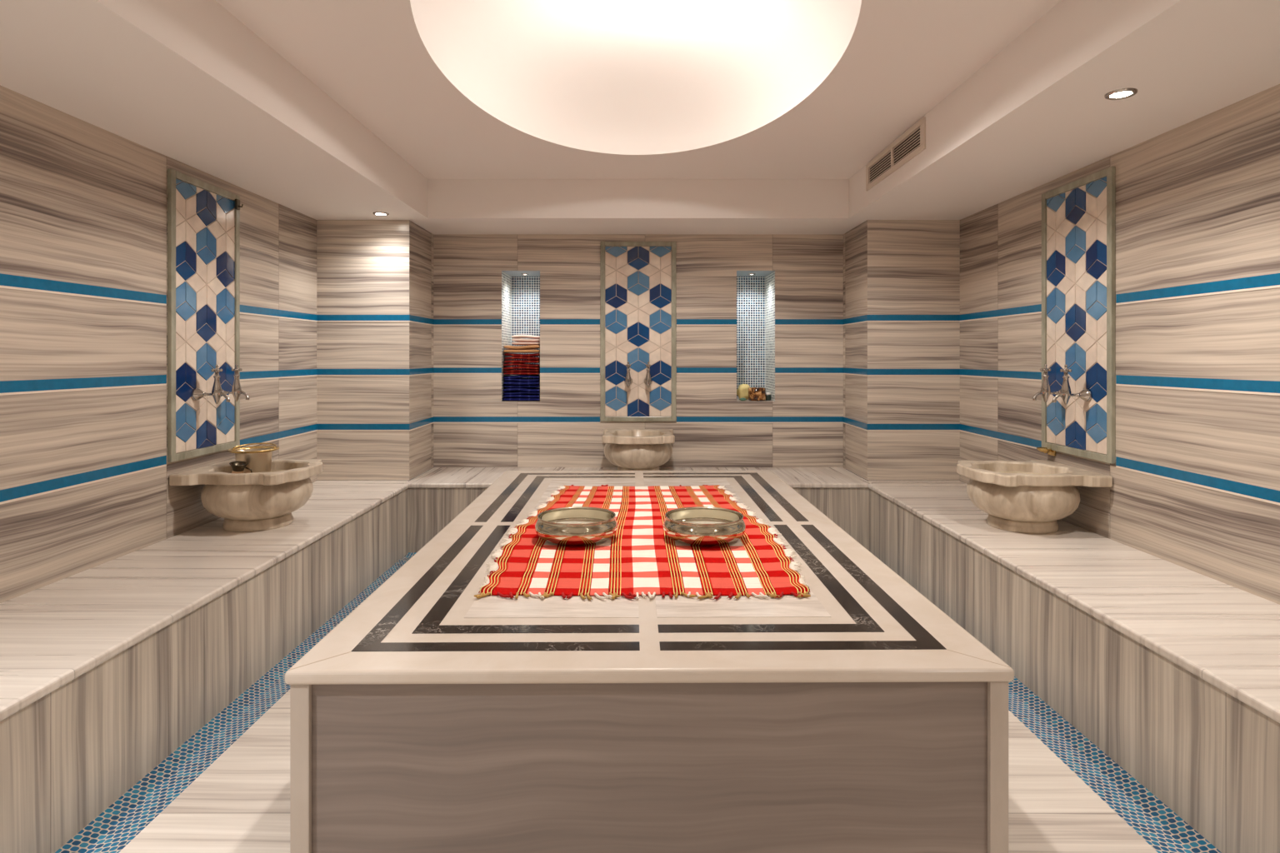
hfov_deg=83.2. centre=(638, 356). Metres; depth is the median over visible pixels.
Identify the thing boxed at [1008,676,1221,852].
trim
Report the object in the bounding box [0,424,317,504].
trim
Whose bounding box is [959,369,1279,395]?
trim
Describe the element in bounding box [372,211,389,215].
recessed light
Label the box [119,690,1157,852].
floor
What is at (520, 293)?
niche
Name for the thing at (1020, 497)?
basin
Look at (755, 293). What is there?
wall niche
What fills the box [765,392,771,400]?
lidded jar
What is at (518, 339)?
folded towel
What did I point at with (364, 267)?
wall
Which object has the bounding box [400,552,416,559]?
trim
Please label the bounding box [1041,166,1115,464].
tile panel
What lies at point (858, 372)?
trim
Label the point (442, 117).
ceiling
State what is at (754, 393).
candle holder
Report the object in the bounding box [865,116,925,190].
ceiling vent
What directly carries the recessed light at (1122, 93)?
in the ceiling
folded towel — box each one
[502,387,539,400]
[503,345,539,353]
[503,363,539,374]
[503,375,539,387]
[504,353,539,363]
[511,335,539,344]
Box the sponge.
[736,384,749,399]
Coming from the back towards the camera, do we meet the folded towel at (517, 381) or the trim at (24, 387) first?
the folded towel at (517, 381)
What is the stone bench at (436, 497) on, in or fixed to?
attached to the wall at (808, 268)
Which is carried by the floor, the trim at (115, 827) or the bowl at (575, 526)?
the trim at (115, 827)
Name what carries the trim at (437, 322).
attached to the wall at (808, 268)
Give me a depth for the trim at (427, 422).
4.80 m
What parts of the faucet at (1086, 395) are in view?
spout, cross handle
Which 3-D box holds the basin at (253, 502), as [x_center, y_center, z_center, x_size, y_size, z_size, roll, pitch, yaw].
[-1.863,0.682,3.535,0.539,0.286,0.516,0,0,0]
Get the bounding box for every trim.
[0,273,317,321]
[0,369,317,395]
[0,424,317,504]
[55,560,406,852]
[317,315,434,325]
[317,367,434,376]
[317,416,434,430]
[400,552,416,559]
[434,319,842,325]
[434,367,842,374]
[434,416,842,423]
[842,315,959,325]
[842,367,959,376]
[842,416,959,430]
[959,273,1279,321]
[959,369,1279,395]
[959,424,1279,505]
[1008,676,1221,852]
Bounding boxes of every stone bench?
[0,480,408,852]
[405,467,871,552]
[868,480,1279,852]
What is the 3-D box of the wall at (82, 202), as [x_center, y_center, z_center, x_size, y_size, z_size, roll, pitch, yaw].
[-2.190,-0.020,2.085,0.100,2.600,7.570,0,0,0]
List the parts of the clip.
clip plate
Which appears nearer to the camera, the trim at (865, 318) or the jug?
the jug
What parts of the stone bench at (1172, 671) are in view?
seat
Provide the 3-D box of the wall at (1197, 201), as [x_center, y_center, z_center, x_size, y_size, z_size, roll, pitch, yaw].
[2.190,-0.020,2.085,0.100,2.600,7.570,0,0,0]
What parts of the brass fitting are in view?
dish, wall plate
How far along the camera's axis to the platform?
1.71 m
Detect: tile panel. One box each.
[167,169,239,462]
[600,241,675,421]
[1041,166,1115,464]
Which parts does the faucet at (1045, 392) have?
spout, cross handle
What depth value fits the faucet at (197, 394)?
3.45 m
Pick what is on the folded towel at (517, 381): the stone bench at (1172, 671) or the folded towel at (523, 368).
the folded towel at (523, 368)
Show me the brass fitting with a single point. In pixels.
(1045, 450)
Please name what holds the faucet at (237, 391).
attached to the tile panel at (203, 220)
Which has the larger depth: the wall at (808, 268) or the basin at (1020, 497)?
the wall at (808, 268)
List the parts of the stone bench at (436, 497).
seat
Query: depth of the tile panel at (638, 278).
5.36 m
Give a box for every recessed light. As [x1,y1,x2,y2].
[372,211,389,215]
[1104,88,1138,99]
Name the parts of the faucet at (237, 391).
cross handle, spout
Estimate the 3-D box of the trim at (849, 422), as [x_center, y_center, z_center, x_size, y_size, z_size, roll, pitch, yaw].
[1.831,0.472,5.084,0.618,0.048,0.572,0,0,0]
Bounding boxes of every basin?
[169,459,322,532]
[601,429,674,470]
[956,460,1112,534]
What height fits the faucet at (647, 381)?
0.191 m
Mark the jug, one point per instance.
(237, 467)
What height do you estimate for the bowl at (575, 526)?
0.095 m
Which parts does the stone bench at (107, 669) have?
seat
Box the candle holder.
[748,387,765,400]
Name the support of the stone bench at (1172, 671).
attached to the wall at (1197, 201)
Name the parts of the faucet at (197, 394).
cross handle, spout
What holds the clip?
attached to the tile panel at (203, 220)
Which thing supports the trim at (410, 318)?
attached to the wall at (364, 267)
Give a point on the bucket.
(258, 458)
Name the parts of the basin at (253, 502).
bowl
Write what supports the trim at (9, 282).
attached to the wall at (82, 202)
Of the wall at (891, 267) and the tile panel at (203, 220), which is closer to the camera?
the tile panel at (203, 220)
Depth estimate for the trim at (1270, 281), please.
2.86 m
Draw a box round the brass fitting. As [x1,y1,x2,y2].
[1036,447,1055,455]
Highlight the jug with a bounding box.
[229,460,252,473]
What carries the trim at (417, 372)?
attached to the wall at (364, 267)
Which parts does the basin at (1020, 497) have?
bowl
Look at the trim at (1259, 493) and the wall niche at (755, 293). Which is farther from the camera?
the wall niche at (755, 293)
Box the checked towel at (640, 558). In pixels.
[474,485,810,600]
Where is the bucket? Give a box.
[227,442,279,473]
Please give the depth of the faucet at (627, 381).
5.24 m
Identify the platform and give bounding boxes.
[285,470,1014,852]
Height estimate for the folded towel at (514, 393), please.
0.098 m
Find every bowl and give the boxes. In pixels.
[535,506,617,545]
[663,506,745,545]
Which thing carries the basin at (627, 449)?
on the stone bench at (436, 497)
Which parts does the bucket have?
bail handle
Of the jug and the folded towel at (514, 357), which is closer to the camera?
the jug
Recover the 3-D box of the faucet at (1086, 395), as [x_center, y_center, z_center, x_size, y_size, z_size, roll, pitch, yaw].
[2.043,0.133,3.410,0.169,0.191,0.064,0,0,0]
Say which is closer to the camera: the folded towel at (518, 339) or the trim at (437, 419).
the trim at (437, 419)
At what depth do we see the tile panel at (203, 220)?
3.50 m
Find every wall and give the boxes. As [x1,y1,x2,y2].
[0,85,316,603]
[316,220,433,480]
[430,234,845,469]
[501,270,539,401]
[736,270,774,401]
[843,220,959,480]
[960,84,1279,604]
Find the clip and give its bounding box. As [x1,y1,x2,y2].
[235,199,243,209]
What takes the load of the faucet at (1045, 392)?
attached to the tile panel at (1078, 217)
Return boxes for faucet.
[190,364,230,404]
[220,364,249,401]
[624,361,632,387]
[644,361,652,387]
[1032,364,1061,402]
[1052,364,1092,404]
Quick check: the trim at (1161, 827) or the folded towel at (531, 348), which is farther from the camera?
the folded towel at (531, 348)
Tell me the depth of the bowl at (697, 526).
2.77 m
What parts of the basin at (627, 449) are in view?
bowl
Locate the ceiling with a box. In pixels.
[0,0,1279,234]
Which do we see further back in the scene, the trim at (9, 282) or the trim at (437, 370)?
the trim at (437, 370)
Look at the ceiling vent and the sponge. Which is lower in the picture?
the sponge
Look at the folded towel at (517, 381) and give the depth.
5.41 m
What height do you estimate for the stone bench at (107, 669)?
0.455 m
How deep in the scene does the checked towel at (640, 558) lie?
2.58 m

